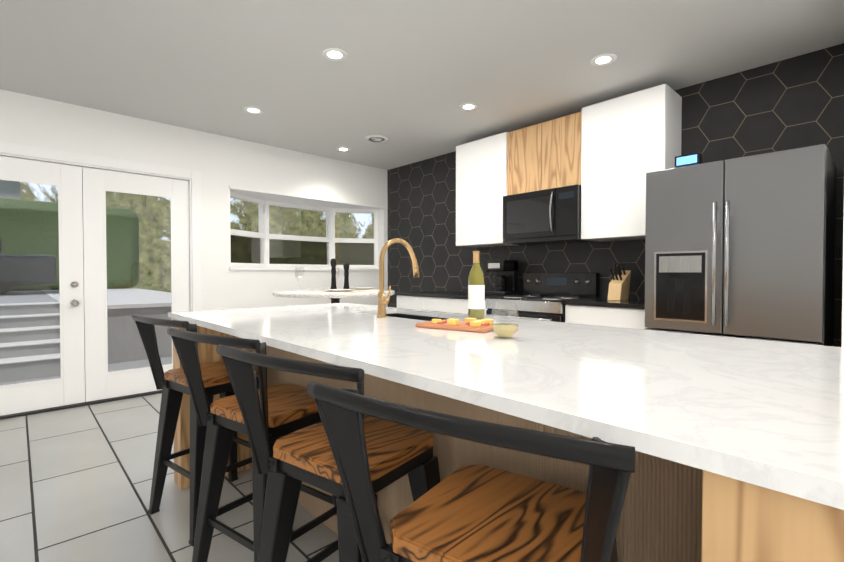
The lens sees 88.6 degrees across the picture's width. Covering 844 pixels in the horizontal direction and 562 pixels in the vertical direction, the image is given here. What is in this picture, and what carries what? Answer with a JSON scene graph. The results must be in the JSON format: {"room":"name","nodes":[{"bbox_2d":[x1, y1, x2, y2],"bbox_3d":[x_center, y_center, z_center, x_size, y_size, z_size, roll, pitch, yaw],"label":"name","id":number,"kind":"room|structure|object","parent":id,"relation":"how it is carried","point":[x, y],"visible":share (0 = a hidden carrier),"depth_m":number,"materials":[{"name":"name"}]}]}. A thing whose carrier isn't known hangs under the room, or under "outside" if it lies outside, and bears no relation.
{"room":"kitchen","nodes":[
{"label":"kitchen","id":0,"kind":"room"},
{"bbox_2d":[0,393,338,561],"bbox_3d":[-0.508,1.148,-0.007,8.200,0.050,8.600,-1,1,-43],"label":"floor","id":1,"kind":"structure","parent":0,"point":[75,484],"depth_m":2.16,"materials":[{"name":"tile"}]},
{"bbox_2d":[132,314,258,546],"bbox_3d":[-1.006,0.621,2.046,0.518,0.934,0.497,1,1,36],"label":"stool","id":2,"kind":"object","parent":1,"relation":"on","point":[172,384],"visible":0.56,"depth_m":2.01,"materials":[{"name":"black metal"}]},
{"bbox_2d":[167,327,337,561],"bbox_3d":[-0.554,0.629,1.564,0.518,0.934,0.497,1,1,35],"label":"stool","id":3,"kind":"object","parent":1,"relation":"on","point":[286,409],"visible":0.67,"depth_m":1.52,"materials":[{"name":"black metal"}]},
{"bbox_2d":[216,344,440,561],"bbox_3d":[-0.205,0.635,1.193,0.518,0.934,0.497,1,1,35],"label":"stool","id":4,"kind":"object","parent":1,"relation":"on","point":[296,459],"visible":0.67,"depth_m":1.15,"materials":[{"name":"black metal"}]},
{"bbox_2d":[273,289,394,302],"bbox_3d":[-0.805,0.572,4.025,1.100,0.965,1.100,-1,1,-43],"label":"table","id":5,"kind":"object","parent":1,"relation":"on","point":[309,293],"visible":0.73,"depth_m":3.58,"materials":[{"name":"stone"}]},
{"bbox_2d":[295,267,303,289],"bbox_3d":[-1.042,-0.013,3.683,0.079,0.215,0.080,-1,1,-43],"label":"glass","id":6,"kind":"object","parent":5,"relation":"on","point":[299,274],"visible":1,"depth_m":3.67,"materials":[{"name":"clear glass"}]},
{"bbox_2d":[330,258,336,288],"bbox_3d":[-0.813,-0.060,3.979,0.062,0.300,0.062,-1,1,-43],"label":"pepper mill","id":7,"kind":"object","parent":5,"relation":"on","point":[333,261],"visible":0.79,"depth_m":3.96,"materials":[{"name":"black"}]},
{"bbox_2d":[312,289,367,292],"bbox_3d":[-0.715,0.084,3.745,0.420,0.020,0.300,0,1,18],"label":"placemat","id":8,"kind":"object","parent":5,"relation":"on","point":[338,290],"visible":1,"depth_m":3.72,"materials":[{"name":"beige"}]},
{"bbox_2d":[343,262,349,288],"bbox_3d":[-0.694,-0.040,3.969,0.062,0.260,0.062,-1,1,-43],"label":"pepper mill","id":9,"kind":"object","parent":5,"relation":"on","point":[346,274],"visible":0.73,"depth_m":3.95,"materials":[{"name":"black"}]},
{"bbox_2d":[349,287,378,290],"bbox_3d":[-0.600,0.075,4.237,0.300,0.020,0.420,0,1,-20],"label":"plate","id":10,"kind":"object","parent":5,"relation":"on","point":[361,288],"visible":0.9,"depth_m":4.18,"materials":[{"name":"white ceramic"}]},
{"bbox_2d":[397,295,423,309],"bbox_3d":[0.084,0.598,4.882,0.608,0.884,0.428,-1,1,-43],"label":"base cabinet","id":11,"kind":"object","parent":1,"relation":"on","point":[403,301],"depth_m":4.64,"materials":[{"name":"white paint"}]},
{"bbox_2d":[396,291,506,298],"bbox_3d":[0.372,0.145,4.557,0.624,0.032,1.285,-1,1,-43],"label":"countertop","id":12,"kind":"structure","parent":11,"relation":"on","point":[427,294],"depth_m":4.44,"materials":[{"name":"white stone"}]},
{"bbox_2d":[486,260,517,294],"bbox_3d":[0.791,-0.036,4.293,0.252,0.340,0.220,-1,1,-43],"label":"coffee maker","id":13,"kind":"object","parent":12,"relation":"on","point":[505,280],"visible":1,"depth_m":4.23,"materials":[{"name":"black plastic"}]},
{"bbox_2d":[424,299,451,311],"bbox_3d":[0.377,0.603,4.570,0.608,0.884,0.428,-1,1,-43],"label":"base cabinet","id":14,"kind":"object","parent":1,"relation":"on","point":[449,301],"depth_m":4.34,"materials":[{"name":"white paint"}]},
{"bbox_2d":[452,299,486,314],"bbox_3d":[0.670,0.608,4.258,0.608,0.884,0.429,-1,1,-43],"label":"base cabinet","id":15,"kind":"object","parent":1,"relation":"on","point":[458,305],"depth_m":4.12,"materials":[{"name":"white paint"}]},
{"bbox_2d":[307,381,634,561],"bbox_3d":[0.140,0.642,0.803,0.518,0.934,0.497,1,1,34],"label":"stool","id":16,"kind":"object","parent":1,"relation":"on","point":[476,513],"visible":1,"depth_m":0.76,"materials":[{"name":"dark-striped zebrawood"},{"name":"black painted wood"}]},
{"bbox_2d":[173,319,843,561],"bbox_3d":[-0.065,0.649,1.753,1.067,0.889,2.604,-1,1,-43],"label":"kitchen island","id":17,"kind":"object","parent":1,"relation":"on","point":[670,513],"depth_m":0.94,"materials":[{"name":"brown wood"}]},
{"bbox_2d":[168,303,843,514],"bbox_3d":[-0.064,0.190,1.746,1.105,0.026,2.628,-1,1,-43],"label":"island countertop","id":18,"kind":"structure","parent":17,"relation":"on","point":[764,415],"depth_m":0.87,"materials":[{"name":"white stone"}]},
{"bbox_2d":[376,238,419,317],"bbox_3d":[-0.099,-0.019,2.113,0.270,0.382,0.094,-1,1,-43],"label":"faucet","id":19,"kind":"object","parent":18,"relation":"on","point":[382,303],"visible":1,"depth_m":2.05,"materials":[{"name":"brown metal"}]},
{"bbox_2d":[368,311,459,318],"bbox_3d":[-0.059,0.293,2.231,0.336,0.220,0.626,-1,1,-43],"label":"sink","id":20,"kind":"object","parent":18,"relation":"in","point":[407,314],"depth_m":2.42,"materials":[{"name":"silver metal"}]},
{"bbox_2d":[415,318,517,332],"bbox_3d":[0.176,0.161,1.634,0.380,0.038,0.170,1,1,35],"label":"board","id":21,"kind":"object","parent":18,"relation":"on","point":[475,325],"visible":0.85,"depth_m":1.60,"materials":[{"name":"brown wood"}]},
{"bbox_2d":[468,251,484,318],"bbox_3d":[0.253,0.017,2.012,0.076,0.312,0.076,-1,1,-43],"label":"wine bottle","id":22,"kind":"object","parent":18,"relation":"on","point":[476,293],"visible":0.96,"depth_m":1.98,"materials":[{"name":"green glass"}]},
{"bbox_2d":[491,303,518,338],"bbox_3d":[0.268,0.128,1.399,0.092,0.112,0.092,-1,1,-43],"label":"wine glass","id":23,"kind":"object","parent":18,"relation":"on","point":[506,329],"visible":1,"depth_m":1.37,"materials":[{"name":"yellow"}]},
{"bbox_2d":[486,273,599,321],"bbox_3d":[1.032,0.493,3.792,0.714,1.130,0.738,-1,1,-43],"label":"range","id":24,"kind":"object","parent":1,"relation":"on","point":[544,296],"visible":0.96,"depth_m":3.76,"materials":[{"name":"black metal"}]},
{"bbox_2d":[564,298,647,329],"bbox_3d":[1.532,0.608,3.329,0.623,0.915,0.617,-1,1,-43],"label":"base cabinet","id":25,"kind":"object","parent":1,"relation":"on","point":[629,313],"visible":0.23,"depth_m":3.12,"materials":[{"name":"white paint"}]},
{"bbox_2d":[607,263,630,300],"bbox_3d":[1.562,0.005,3.426,0.213,0.288,0.100,-1,1,-43],"label":"knife block","id":26,"kind":"object","parent":25,"relation":"on","point":[619,286],"visible":0.98,"depth_m":3.39,"materials":[{"name":"brown wood"}]},
{"bbox_2d":[645,144,836,345],"bbox_3d":[1.972,0.189,2.719,0.806,1.775,0.853,-1,1,-43],"label":"fridge","id":27,"kind":"object","parent":1,"relation":"on","point":[742,247],"visible":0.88,"depth_m":2.42,"materials":[{"name":"grey metal"}]},
{"bbox_2d":[675,152,701,167],"bbox_3d":[1.626,-0.733,2.643,0.056,0.069,0.130,-1,1,-43],"label":"gadget","id":28,"kind":"object","parent":27,"relation":"on","point":[688,159],"visible":0.89,"depth_m":2.62,"materials":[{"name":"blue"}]},
{"bbox_2d":[0,89,387,309],"bbox_3d":[-3.503,-0.196,3.160,8.200,2.530,0.150,-1,1,-43],"label":"wall","id":29,"kind":"structure","parent":0,"point":[221,163],"depth_m":4.41,"materials":[{"name":"white paint"}]},
{"bbox_2d":[0,156,84,415],"bbox_3d":[-3.175,0.039,3.398,0.820,2.007,0.107,-1,1,-43],"label":"french door","id":30,"kind":"structure","parent":29,"relation":"in","point":[67,387],"depth_m":3.59,"materials":[{"name":"white wood"}]},
{"bbox_2d":[0,390,161,419],"bbox_3d":[-2.910,1.070,3.734,1.644,0.058,0.153,-1,1,-43],"label":"threshold","id":31,"kind":"object","parent":29,"relation":"attached to","point":[75,405],"visible":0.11,"depth_m":3.65,"materials":[{"name":"grey metal"}]},
{"bbox_2d":[0,141,201,310],"bbox_3d":[-2.906,-0.006,3.711,1.840,2.130,0.167,-1,1,-43],"label":"door frame","id":32,"kind":"structure","parent":29,"relation":"attached to","point":[7,149],"depth_m":4.02,"materials":[{"name":"white wood"}]},
{"bbox_2d":[82,167,189,401],"bbox_3d":[-2.596,0.029,3.983,0.820,2.007,0.047,-1,1,-43],"label":"french door","id":33,"kind":"structure","parent":29,"relation":"in","point":[102,382],"depth_m":3.83,"materials":[{"name":"white wood"}]},
{"bbox_2d":[229,185,385,270],"bbox_3d":[-1.431,-0.564,5.359,2.200,1.370,0.570,-1,1,-43],"label":"window","id":34,"kind":"structure","parent":29,"relation":"in","point":[262,249],"depth_m":5.43,"materials":[{"name":"white painted wood"}]},
{"bbox_2d":[0,0,843,169],"bbox_3d":[-0.508,-1.457,-0.052,8.500,0.100,8.900,-1,1,-43],"label":"ceiling","id":35,"kind":"structure","parent":0,"point":[407,78],"depth_m":2.83,"materials":[{"name":"white paint"}]},
{"bbox_2d":[244,107,263,113],"bbox_3d":[-1.450,-1.468,3.728,0.164,0.006,0.164,-1,1,-43],"label":"recessed light","id":36,"kind":"object","parent":35,"relation":"in","point":[253,110],"visible":1,"depth_m":3.73,"materials":[{"name":"white"}]},
{"bbox_2d":[322,48,347,60],"bbox_3d":[-0.560,-1.452,2.780,0.164,0.006,0.164,-1,1,-43],"label":"recessed light","id":37,"kind":"object","parent":35,"relation":"in","point":[333,54],"visible":1,"depth_m":2.77,"materials":[{"name":"white"}]},
{"bbox_2d":[336,147,350,151],"bbox_3d":[-0.890,-1.488,4.899,0.164,0.006,0.164,-1,1,-43],"label":"recessed light","id":38,"kind":"object","parent":35,"relation":"in","point":[343,149],"visible":1,"depth_m":4.90,"materials":[{"name":"white"}]},
{"bbox_2d":[365,135,388,142],"bbox_3d":[-0.470,-1.479,4.510,0.250,0.012,0.250,-1,1,-43],"label":"ceiling vent","id":39,"kind":"object","parent":35,"relation":"in","point":[371,138],"visible":0.96,"depth_m":4.48,"materials":[{"name":"white"}]},
{"bbox_2d":[459,103,477,110],"bbox_3d":[0.394,-1.467,3.648,0.164,0.006,0.164,-1,1,-43],"label":"recessed light","id":40,"kind":"object","parent":35,"relation":"in","point":[468,106],"visible":1,"depth_m":3.64,"materials":[{"name":"white"}]},
{"bbox_2d":[590,54,616,65],"bbox_3d":[1.193,-1.453,2.849,0.164,0.006,0.164,-1,1,-43],"label":"recessed light","id":41,"kind":"object","parent":35,"relation":"in","point":[602,59],"visible":1,"depth_m":2.84,"materials":[{"name":"white plastic"}]},
{"bbox_2d":[841,220,843,346],"bbox_3d":[3.744,-0.155,0.774,0.900,2.530,4.250,-1,1,-43],"label":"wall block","id":42,"kind":"object","parent":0,"point":[842,343],"depth_m":2.02,"materials":[{"name":"white paint"}]},
{"bbox_3d":[2.536,-0.191,2.828,0.150,2.530,8.900,-1,1,-43],"label":"wall","id":43,"kind":"structure","parent":0,"visible":0},
{"bbox_2d":[456,132,512,246],"bbox_3d":[0.695,-0.883,4.399,0.343,1.040,0.639,-1,1,-43],"label":"upper cabinet","id":44,"kind":"object","parent":43,"relation":"attached to","point":[481,178],"visible":0.77,"depth_m":4.27,"materials":[{"name":"white paint"}]},
{"bbox_2d":[507,111,581,194],"bbox_3d":[1.170,-1.085,3.894,0.338,0.598,0.738,-1,1,-43],"label":"upper cabinet","id":45,"kind":"object","parent":43,"relation":"attached to","point":[544,155],"visible":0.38,"depth_m":3.75,"materials":[{"name":"brown wood"}]},
{"bbox_2d":[503,184,598,245],"bbox_3d":[1.129,-0.563,3.864,0.450,0.440,0.734,-1,1,-43],"label":"microwave","id":46,"kind":"object","parent":43,"relation":"attached to","point":[547,216],"visible":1,"depth_m":3.71,"materials":[{"name":"black metal"}]},
{"bbox_2d":[387,43,843,346],"bbox_3d":[1.074,-0.215,4.267,0.010,2.529,4.500,-1,1,-43],"label":"wall tile","id":47,"kind":"structure","parent":43,"relation":"attached to","point":[792,103],"depth_m":3.25,"materials":[{"name":"black tile"}]},
{"bbox_2d":[581,84,681,241],"bbox_3d":[1.628,-0.865,3.394,0.358,1.060,0.620,-1,1,-43],"label":"upper cabinet","id":48,"kind":"object","parent":43,"relation":"attached to","point":[629,141],"visible":0.73,"depth_m":3.25,"materials":[{"name":"white paint"}]},
{"label":"outside","id":49,"kind":"structure","parent":0,"visible":0},
{"bbox_2d":[0,357,171,385],"bbox_3d":[-6.763,1.087,9.724,20.000,0.138,13.849,-1,1,-43],"label":"patio","id":50,"kind":"structure","parent":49,"point":[135,364],"depth_m":5.52,"materials":[{"name":"concrete"}]},
{"bbox_2d":[0,288,171,382],"bbox_3d":[-10.388,0.680,6.813,10.740,0.772,11.120,-1,1,-43],"label":"steps","id":51,"kind":"structure","parent":50,"relation":"on","point":[21,327],"depth_m":5.73,"materials":[{"name":"concrete"}]},
{"bbox_2d":[0,180,20,198],"bbox_3d":[-12.927,-1.908,9.955,6.000,4.280,2.600,-1,1,-43],"label":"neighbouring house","id":52,"kind":"structure","parent":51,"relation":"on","point":[12,187],"depth_m":10.94,"materials":[{"name":"grey"}]},
{"bbox_2d":[0,237,55,294],"bbox_3d":[-9.663,-0.327,8.040,4.300,1.215,1.700,-1,1,-43],"label":"car","id":53,"kind":"object","parent":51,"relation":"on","point":[7,278],"depth_m":8.58,"materials":[{"name":"grey paint"}]},
{"bbox_2d":[0,198,139,290],"bbox_3d":[-12.016,-0.831,8.565,10.800,2.185,1.100,-1,1,-43],"label":"hedge","id":54,"kind":"object","parent":51,"relation":"on","point":[47,218],"depth_m":10.60,"materials":[{"name":"green plant"}]},
{"bbox_2d":[20,182,373,291],"bbox_3d":[-11.582,-5.605,13.281,30.000,15.000,0.100,-1,1,-43],"label":"trees","id":55,"kind":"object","parent":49,"point":[138,203],"depth_m":15.54,"materials":[{"name":"green plant"}]}
]}

